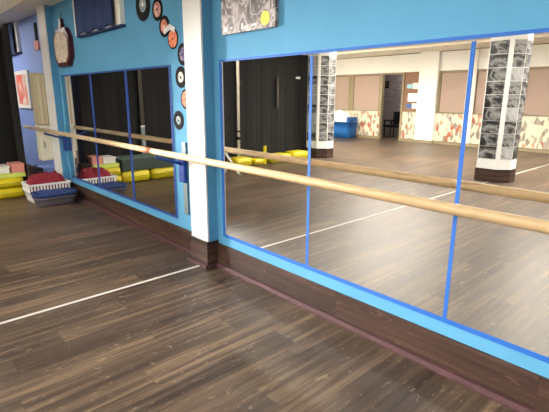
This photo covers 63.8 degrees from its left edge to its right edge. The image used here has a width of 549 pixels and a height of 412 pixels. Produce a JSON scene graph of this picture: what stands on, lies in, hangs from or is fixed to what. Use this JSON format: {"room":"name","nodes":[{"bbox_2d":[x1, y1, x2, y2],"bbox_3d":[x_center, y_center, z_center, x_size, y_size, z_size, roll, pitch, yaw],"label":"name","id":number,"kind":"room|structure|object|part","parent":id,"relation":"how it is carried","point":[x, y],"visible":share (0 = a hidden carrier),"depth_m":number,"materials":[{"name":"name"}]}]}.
{"room":"exercise studio","nodes":[
{"label":"exercise studio","id":0,"kind":"room"},
{"bbox_2d":[37,165,54,172],"bbox_3d":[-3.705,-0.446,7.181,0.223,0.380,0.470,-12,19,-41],"label":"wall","id":1,"kind":"structure","parent":0,"point":[47,168],"depth_m":7.00,"materials":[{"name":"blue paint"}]},
{"bbox_2d":[0,176,515,411],"bbox_3d":[-6.627,1.623,-0.231,15.200,0.100,18.200,-12,19,-41],"label":"floor","id":2,"kind":"structure","parent":0,"point":[198,339],"depth_m":2.79,"materials":[{"name":"brown wood"}]},
{"bbox_2d":[0,186,24,198],"bbox_3d":[-4.118,-0.232,6.774,0.431,0.155,0.516,-12,19,-41],"label":"cushion","id":3,"kind":"object","parent":2,"relation":"on","point":[11,192],"visible":0.67,"depth_m":6.61,"materials":[{"name":"yellow fabric"}]},
{"bbox_2d":[0,177,23,188],"bbox_3d":[-4.117,-0.379,6.745,0.431,0.144,0.506,-12,19,-41],"label":"cushion","id":4,"kind":"object","parent":3,"relation":"on","point":[7,182],"visible":0.63,"depth_m":6.59,"materials":[{"name":"yellow fabric"}]},
{"bbox_2d":[0,171,25,178],"bbox_3d":[-4.098,-0.485,6.726,0.450,0.069,0.420,-12,19,-41],"label":"mat","id":5,"kind":"object","parent":4,"relation":"on","point":[17,174],"visible":0.64,"depth_m":6.61,"materials":[{"name":"yellow"}]},
{"bbox_2d":[0,164,9,173],"bbox_3d":[-4.157,-0.558,6.653,0.230,0.104,0.320,-12,19,-41],"label":"storage box","id":6,"kind":"object","parent":5,"relation":"on","point":[4,168],"visible":1,"depth_m":6.58,"materials":[{"name":"white plastic"}]},
{"bbox_3d":[-4.156,-0.596,6.644,0.230,0.025,0.320,-12,19,-41],"label":"lid","id":7,"kind":"part","parent":6,"relation":"part of","materials":[{"name":"white plastic"}]},
{"bbox_2d":[6,161,24,172],"bbox_3d":[-3.980,-0.601,6.780,0.180,0.129,0.310,-12,19,-41],"label":"box","id":8,"kind":"object","parent":5,"relation":"on","point":[17,166],"visible":0.92,"depth_m":6.69,"materials":[{"name":"pink cardboard"}]},
{"bbox_3d":[-3.980,-0.649,6.768,0.180,0.030,0.310,-12,19,-41],"label":"lid","id":9,"kind":"part","parent":8,"relation":"part of","materials":[{"name":"pink cardboard"}]},
{"bbox_2d":[29,165,42,175],"bbox_3d":[-3.681,-0.408,6.844,0.165,0.468,0.200,-12,19,-41],"label":"bag","id":10,"kind":"object","parent":2,"relation":"on","point":[35,170],"visible":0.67,"depth_m":6.75,"materials":[{"name":"fabric"}]},
{"bbox_2d":[21,178,70,202],"bbox_3d":[-3.392,-0.238,6.573,0.575,0.270,0.420,-12,19,-41],"label":"laundry basket","id":11,"kind":"object","parent":2,"relation":"on","point":[25,187],"visible":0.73,"depth_m":6.39,"materials":[{"name":"white plastic"}]},
{"bbox_2d":[26,170,67,191],"bbox_3d":[-3.391,-0.384,6.537,0.505,0.252,0.350,-12,19,-41],"label":"cloths","id":12,"kind":"object","parent":11,"relation":"in","point":[45,177],"visible":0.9,"depth_m":6.43,"materials":[{"name":"red fabric"}]},
{"bbox_2d":[30,187,77,207],"bbox_3d":[-3.122,-0.118,6.271,0.570,0.185,0.380,-12,19,-41],"label":"woven basket","id":13,"kind":"object","parent":2,"relation":"on","point":[64,198],"visible":0.96,"depth_m":6.14,"materials":[{"name":"grey plastic"}]},
{"bbox_2d":[36,189,75,201],"bbox_3d":[-3.122,-0.176,6.256,0.480,0.126,0.290,-12,19,-41],"label":"cloth","id":14,"kind":"object","parent":13,"relation":"in","point":[51,191],"visible":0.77,"depth_m":6.18,"materials":[{"name":"blue fabric"}]},
{"bbox_2d":[0,265,198,323],"bbox_3d":[-4.949,1.458,0.255,11.570,0.002,0.028,-12,19,-41],"label":"floor line","id":15,"kind":"object","parent":2,"relation":"on","point":[197,265],"depth_m":3.39,"materials":[{"name":"white paint"}]},
{"bbox_2d":[12,0,548,378],"bbox_3d":[-1.027,-1.056,4.347,0.120,2.950,18.000,-12,19,-41],"label":"wall","id":16,"kind":"structure","parent":0,"point":[303,25],"depth_m":3.00,"materials":[{"name":"blue paint"}]},
{"bbox_2d":[11,21,21,55],"bbox_3d":[-4.927,-3.042,8.142,0.055,0.515,1.590,-12,19,-41],"label":"window","id":17,"kind":"structure","parent":16,"relation":"in","point":[15,26],"depth_m":7.62,"materials":[{"name":"white plastic"}]},
{"bbox_2d":[7,22,14,52],"bbox_3d":[-4.968,-3.029,8.099,0.077,0.500,1.340,-12,19,-41],"label":"window curtain","id":18,"kind":"object","parent":17,"relation":"hanging from","point":[9,24],"visible":0.23,"depth_m":7.65,"materials":[{"name":"blue fabric"}]},
{"bbox_3d":[-4.929,-3.066,8.168,0.008,0.480,1.340,-12,19,-41],"label":"pane","id":19,"kind":"part","parent":17,"relation":"part of","materials":[{"name":"clear glass"}]},
{"bbox_2d":[14,70,32,108],"bbox_3d":[-4.518,-2.093,7.928,0.030,0.650,0.890,-12,19,-41],"label":"framed print","id":20,"kind":"object","parent":16,"relation":"attached to","point":[22,82],"visible":0.81,"depth_m":7.89,"materials":[{"name":"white paper"}]},
{"bbox_2d":[26,163,33,172],"bbox_3d":[-5.265,-0.841,9.089,0.014,0.215,5.570,-12,19,-41],"label":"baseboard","id":21,"kind":"structure","parent":16,"relation":"attached to","point":[28,166],"depth_m":8.54,"materials":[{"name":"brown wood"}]},
{"bbox_2d":[0,0,62,24],"bbox_3d":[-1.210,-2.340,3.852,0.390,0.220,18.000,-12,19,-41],"label":"ceiling","id":22,"kind":"structure","parent":16,"relation":"attached to","point":[11,11],"depth_m":6.52,"materials":[{"name":"paint"}]},
{"bbox_2d":[33,23,39,50],"bbox_3d":[-3.745,-2.659,6.921,0.025,0.400,0.210,-12,19,-41],"label":"wall ornament","id":23,"kind":"object","parent":16,"relation":"attached to","point":[36,42],"visible":1,"depth_m":6.89,"materials":[{"name":"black fabric"}]},
{"bbox_2d":[28,73,53,160],"bbox_3d":[-3.554,-1.375,6.835,0.262,1.310,0.235,-12,19,-41],"label":"door","id":24,"kind":"structure","parent":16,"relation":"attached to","point":[37,81],"depth_m":6.72,"materials":[{"name":"beige wood"}]},
{"bbox_3d":[-3.486,-1.620,6.702,0.237,0.740,0.012,-12,19,-41],"label":"door","id":25,"kind":"part","parent":24,"relation":"part of","materials":[{"name":"beige wood"}]},
{"bbox_3d":[-3.489,-0.957,6.866,0.237,0.455,0.012,-12,19,-41],"label":"door","id":26,"kind":"part","parent":24,"relation":"part of","materials":[{"name":"beige wood"}]},
{"bbox_2d":[36,5,62,175],"bbox_3d":[-3.342,-1.629,6.576,0.017,2.490,0.323,-12,19,-41],"label":"trim","id":27,"kind":"structure","parent":16,"relation":"attached to","point":[41,18],"depth_m":6.51,"materials":[{"name":"white paint"}]},
{"bbox_2d":[44,5,69,179],"bbox_3d":[-3.301,-1.638,6.612,0.095,2.490,0.320,-12,19,-41],"label":"trim","id":28,"kind":"structure","parent":16,"relation":"attached to","point":[48,9],"depth_m":6.46,"materials":[{"name":"teal paint"}]},
{"bbox_2d":[44,125,70,166],"bbox_3d":[-3.229,-0.880,6.550,0.310,0.630,0.100,-12,19,-41],"label":"bracket","id":29,"kind":"object","parent":16,"relation":"attached to","point":[65,139],"visible":0.91,"depth_m":6.59,"materials":[{"name":"blue metal"}]},
{"bbox_3d":[-3.245,-1.033,6.497,0.264,0.118,0.028,-12,19,-41],"label":"arm","id":30,"kind":"part","parent":29,"relation":"part of","materials":[{"name":"blue plastic"}]},
{"bbox_3d":[-3.121,-0.903,6.645,0.020,0.630,0.070,-12,19,-41],"label":"wall rail","id":31,"kind":"part","parent":29,"relation":"part of","materials":[{"name":"blue metal"}]},
{"bbox_2d":[53,12,74,66],"bbox_3d":[-2.891,-2.272,6.014,0.070,0.714,0.620,-12,19,-41],"label":"wall plaque","id":32,"kind":"object","parent":16,"relation":"hanging from","point":[63,43],"visible":1,"depth_m":5.94,"materials":[{"name":"beige wood"}]},
{"bbox_2d":[61,74,98,185],"bbox_3d":[-2.710,-1.063,6.150,0.008,1.492,1.113,-12,19,-41],"label":"mirror panel","id":33,"kind":"object","parent":16,"relation":"attached to","point":[76,89],"visible":1,"depth_m":6.12,"materials":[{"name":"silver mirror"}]},
{"bbox_2d":[72,0,125,37],"bbox_3d":[-2.050,-2.268,5.075,0.055,0.515,1.380,-12,19,-41],"label":"window","id":34,"kind":"structure","parent":16,"relation":"in","point":[118,14],"depth_m":4.73,"materials":[{"name":"beige paint"}]},
{"bbox_2d":[73,0,112,35],"bbox_3d":[-2.091,-2.256,5.033,0.077,0.500,1.130,-12,19,-41],"label":"window curtain","id":35,"kind":"object","parent":34,"relation":"hanging from","point":[90,15],"visible":1,"depth_m":4.98,"materials":[{"name":"blue fabric"}]},
{"bbox_3d":[-2.052,-2.293,5.102,0.008,0.480,1.130,-12,19,-41],"label":"pane","id":36,"kind":"part","parent":34,"relation":"part of","materials":[{"name":"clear glass"}]},
{"bbox_3d":[-2.034,-2.024,5.117,0.055,0.020,1.330,-12,19,-41],"label":"sill","id":37,"kind":"part","parent":34,"relation":"part of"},
{"bbox_2d":[89,71,135,199],"bbox_3d":[-1.986,-0.868,5.377,0.010,1.492,1.100,-12,19,-41],"label":"mirror panel","id":38,"kind":"object","parent":16,"relation":"attached to","point":[108,89],"depth_m":5.33,"materials":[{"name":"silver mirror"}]},
{"bbox_3d":[-2.339,-0.965,5.747,0.002,1.446,0.060,-12,19,-41],"label":"tape strip","id":39,"kind":"part","parent":38,"relation":"part of","materials":[{"name":"blue plastic"}]},
{"bbox_2d":[61,65,169,76],"bbox_3d":[-2.029,-1.594,5.244,0.002,0.020,3.140,-12,19,-41],"label":"tape strip","id":40,"kind":"object","parent":38,"relation":"attached to","point":[161,66],"visible":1,"depth_m":4.89,"materials":[{"name":"blue plastic"}]},
{"bbox_2d":[72,176,177,218],"bbox_3d":[-2.036,-0.168,5.597,0.002,0.026,3.140,-12,19,-41],"label":"tape strip","id":41,"kind":"object","parent":38,"relation":"attached to","point":[131,199],"visible":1,"depth_m":5.25,"materials":[{"name":"blue plastic"}]},
{"bbox_3d":[-1.639,-0.776,5.001,0.002,1.446,0.060,-12,19,-41],"label":"tape strip","id":42,"kind":"part","parent":38,"relation":"part of","materials":[{"name":"blue plastic"}]},
{"bbox_2d":[136,0,149,20],"bbox_3d":[-1.293,-1.974,4.326,0.006,0.300,0.300,-12,19,-41],"label":"vinyl record","id":43,"kind":"object","parent":16,"relation":"attached to","point":[142,6],"visible":1,"depth_m":4.34,"materials":[{"name":"black plastic"}]},
{"bbox_2d":[126,65,178,218],"bbox_3d":[-1.304,-0.685,4.650,0.009,1.492,0.984,-12,19,-41],"label":"mirror panel","id":44,"kind":"object","parent":16,"relation":"attached to","point":[148,89],"depth_m":4.59,"materials":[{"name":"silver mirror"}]},
{"bbox_3d":[-0.989,-0.602,4.309,0.002,1.446,0.040,-12,19,-41],"label":"tape strip","id":45,"kind":"part","parent":44,"relation":"part of","materials":[{"name":"blue plastic"}]},
{"bbox_2d":[152,0,162,20],"bbox_3d":[-1.101,-1.845,4.141,0.006,0.200,0.200,-12,19,-41],"label":"vinyl record","id":46,"kind":"object","parent":16,"relation":"attached to","point":[157,8],"visible":1,"depth_m":4.14,"materials":[{"name":"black plastic"}]},
{"bbox_2d":[159,15,168,36],"bbox_3d":[-1.025,-1.669,4.097,0.006,0.190,0.190,-12,19,-41],"label":"vinyl record","id":47,"kind":"object","parent":16,"relation":"attached to","point":[164,21],"visible":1,"depth_m":4.10,"materials":[{"name":"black plastic"}]},
{"bbox_2d":[163,24,174,33],"bbox_3d":[-0.962,-1.618,4.022,0.006,0.083,0.207,-12,19,-41],"label":"ribbon","id":48,"kind":"object","parent":16,"relation":"attached to","point":[169,27],"visible":1,"depth_m":4.01,"materials":[{"name":"white fabric"}]},
{"bbox_2d":[155,142,189,214],"bbox_3d":[-0.961,-0.237,4.141,0.310,0.700,0.100,-12,19,-41],"label":"bracket","id":49,"kind":"object","parent":16,"relation":"attached to","point":[183,165],"visible":0.83,"depth_m":4.18,"materials":[{"name":"grey metal"}]},
{"bbox_3d":[-0.977,-0.423,4.079,0.264,0.118,0.028,-12,19,-41],"label":"arm","id":50,"kind":"part","parent":49,"relation":"part of","materials":[{"name":"blue plastic"}]},
{"bbox_3d":[-0.854,-0.260,4.236,0.020,0.700,0.070,-12,19,-41],"label":"wall rail","id":51,"kind":"part","parent":49,"relation":"part of","materials":[{"name":"grey metal"}]},
{"bbox_2d":[23,125,548,234],"bbox_3d":[-0.857,-0.432,3.757,0.055,0.055,9.500,-12,19,-41],"label":"ballet barre","id":52,"kind":"object","parent":49,"relation":"on","point":[496,217],"visible":1,"depth_m":2.33,"materials":[{"name":"brown wood"}]},
{"bbox_2d":[168,29,177,48],"bbox_3d":[-0.928,-1.526,4.022,0.006,0.180,0.180,-12,19,-41],"label":"vinyl record","id":53,"kind":"object","parent":16,"relation":"attached to","point":[172,36],"visible":1,"depth_m":4.02,"materials":[{"name":"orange plastic"}]},
{"bbox_2d":[174,111,183,129],"bbox_3d":[-0.908,-0.811,4.172,0.006,0.176,0.176,-12,19,-41],"label":"vinyl record","id":54,"kind":"object","parent":16,"relation":"attached to","point":[178,117],"visible":1,"depth_m":4.17,"materials":[{"name":"black plastic"}]},
{"bbox_2d":[175,66,185,87],"bbox_3d":[-0.855,-1.176,4.025,0.006,0.190,0.190,-12,19,-41],"label":"vinyl record","id":55,"kind":"object","parent":16,"relation":"attached to","point":[180,72],"visible":0.91,"depth_m":4.02,"materials":[{"name":"black plastic"}]},
{"bbox_2d":[177,43,184,64],"bbox_3d":[-0.818,-1.355,3.938,0.006,0.190,0.190,-12,19,-41],"label":"vinyl record","id":56,"kind":"object","parent":16,"relation":"attached to","point":[180,53],"visible":0.7,"depth_m":3.96,"materials":[{"name":"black plastic"}]},
{"bbox_2d":[181,89,186,108],"bbox_3d":[-0.806,-0.973,4.018,0.006,0.180,0.180,-12,19,-41],"label":"vinyl record","id":57,"kind":"object","parent":16,"relation":"attached to","point":[183,94],"visible":0.5,"depth_m":4.04,"materials":[{"name":"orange plastic"}]},
{"bbox_2d":[182,0,208,241],"bbox_3d":[-0.671,-0.911,3.728,0.017,2.490,0.263,-12,19,-41],"label":"pillar","id":58,"kind":"structure","parent":16,"relation":"attached to","point":[191,9],"depth_m":3.74,"materials":[{"name":"white paint"}]},
{"bbox_2d":[201,0,217,241],"bbox_3d":[-0.629,-0.920,3.765,0.095,2.490,0.260,-12,19,-41],"label":"trim","id":59,"kind":"structure","parent":16,"relation":"attached to","point":[206,4],"depth_m":3.70,"materials":[{"name":"teal paint"}]},
{"bbox_2d":[221,0,278,35],"bbox_3d":[-0.191,-1.627,3.147,0.032,0.715,0.620,-12,19,-41],"label":"print","id":60,"kind":"object","parent":16,"relation":"attached to","point":[237,16],"visible":1,"depth_m":3.19,"materials":[{"name":"grey paper"}]},
{"bbox_2d":[219,54,311,263],"bbox_3d":[-0.105,-0.363,3.373,0.009,1.492,1.019,-12,19,-41],"label":"mirror panel","id":61,"kind":"object","parent":16,"relation":"attached to","point":[265,101],"depth_m":3.31,"materials":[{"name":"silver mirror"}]},
{"bbox_3d":[-0.440,-0.452,3.724,0.002,1.436,0.032,-12,19,-41],"label":"tape strip","id":62,"kind":"part","parent":61,"relation":"part of","materials":[{"name":"blue plastic"}]},
{"bbox_2d":[70,182,548,411],"bbox_3d":[0.855,0.815,2.465,0.150,0.240,12.090,-12,19,-41],"label":"baseboard","id":63,"kind":"structure","parent":16,"relation":"attached to","point":[530,389],"depth_m":2.84,"materials":[{"name":"brown wood"}]},
{"bbox_2d":[305,39,473,316],"bbox_3d":[0.586,-0.177,2.636,0.010,1.492,1.056,-12,19,-41],"label":"mirror panel","id":64,"kind":"object","parent":16,"relation":"attached to","point":[390,119],"depth_m":2.55,"materials":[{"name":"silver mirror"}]},
{"bbox_3d":[0.235,-0.270,3.004,0.002,1.436,0.024,-12,19,-41],"label":"tape strip","id":65,"kind":"part","parent":64,"relation":"part of","materials":[{"name":"blue plastic"}]},
{"bbox_2d":[219,28,548,61],"bbox_3d":[0.947,-0.795,2.072,0.002,0.018,4.145,-12,19,-41],"label":"tape strip","id":66,"kind":"object","parent":64,"relation":"attached to","point":[541,30],"visible":1,"depth_m":2.32,"materials":[{"name":"blue plastic"}]},
{"bbox_2d":[223,234,548,362],"bbox_3d":[0.940,0.631,2.425,0.002,0.028,4.145,-12,19,-41],"label":"tape strip","id":67,"kind":"object","parent":64,"relation":"attached to","point":[434,316],"visible":1,"depth_m":2.58,"materials":[{"name":"blue plastic"}]},
{"bbox_2d":[443,32,548,357],"bbox_3d":[1.287,0.011,1.888,0.010,1.492,1.050,-12,19,-41],"label":"mirror panel","id":68,"kind":"object","parent":16,"relation":"attached to","point":[499,282],"depth_m":2.09,"materials":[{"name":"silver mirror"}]},
{"bbox_3d":[0.939,-0.081,2.254,0.002,1.436,0.022,-12,19,-41],"label":"tape strip","id":69,"kind":"part","parent":68,"relation":"part of","materials":[{"name":"blue plastic"}]},
{"bbox_3d":[-6.610,-2.387,4.406,5.040,0.445,0.160,-12,19,-41],"label":"wall partition","id":70,"kind":"structure","parent":0,"visible":0},
{"bbox_2d":[0,23,27,180],"bbox_3d":[-6.154,-0.989,4.886,5.860,2.485,0.450,-12,19,-41],"label":"stage curtain","id":71,"kind":"object","parent":70,"relation":"hanging from","point":[11,138],"visible":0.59,"depth_m":6.81,"materials":[{"name":"black fabric"}]},
{"bbox_3d":[-6.149,-2.176,4.592,5.860,0.040,0.450,-12,19,-41],"label":"rail","id":72,"kind":"part","parent":71,"relation":"part of","materials":[{"name":"black metal"}]}
]}

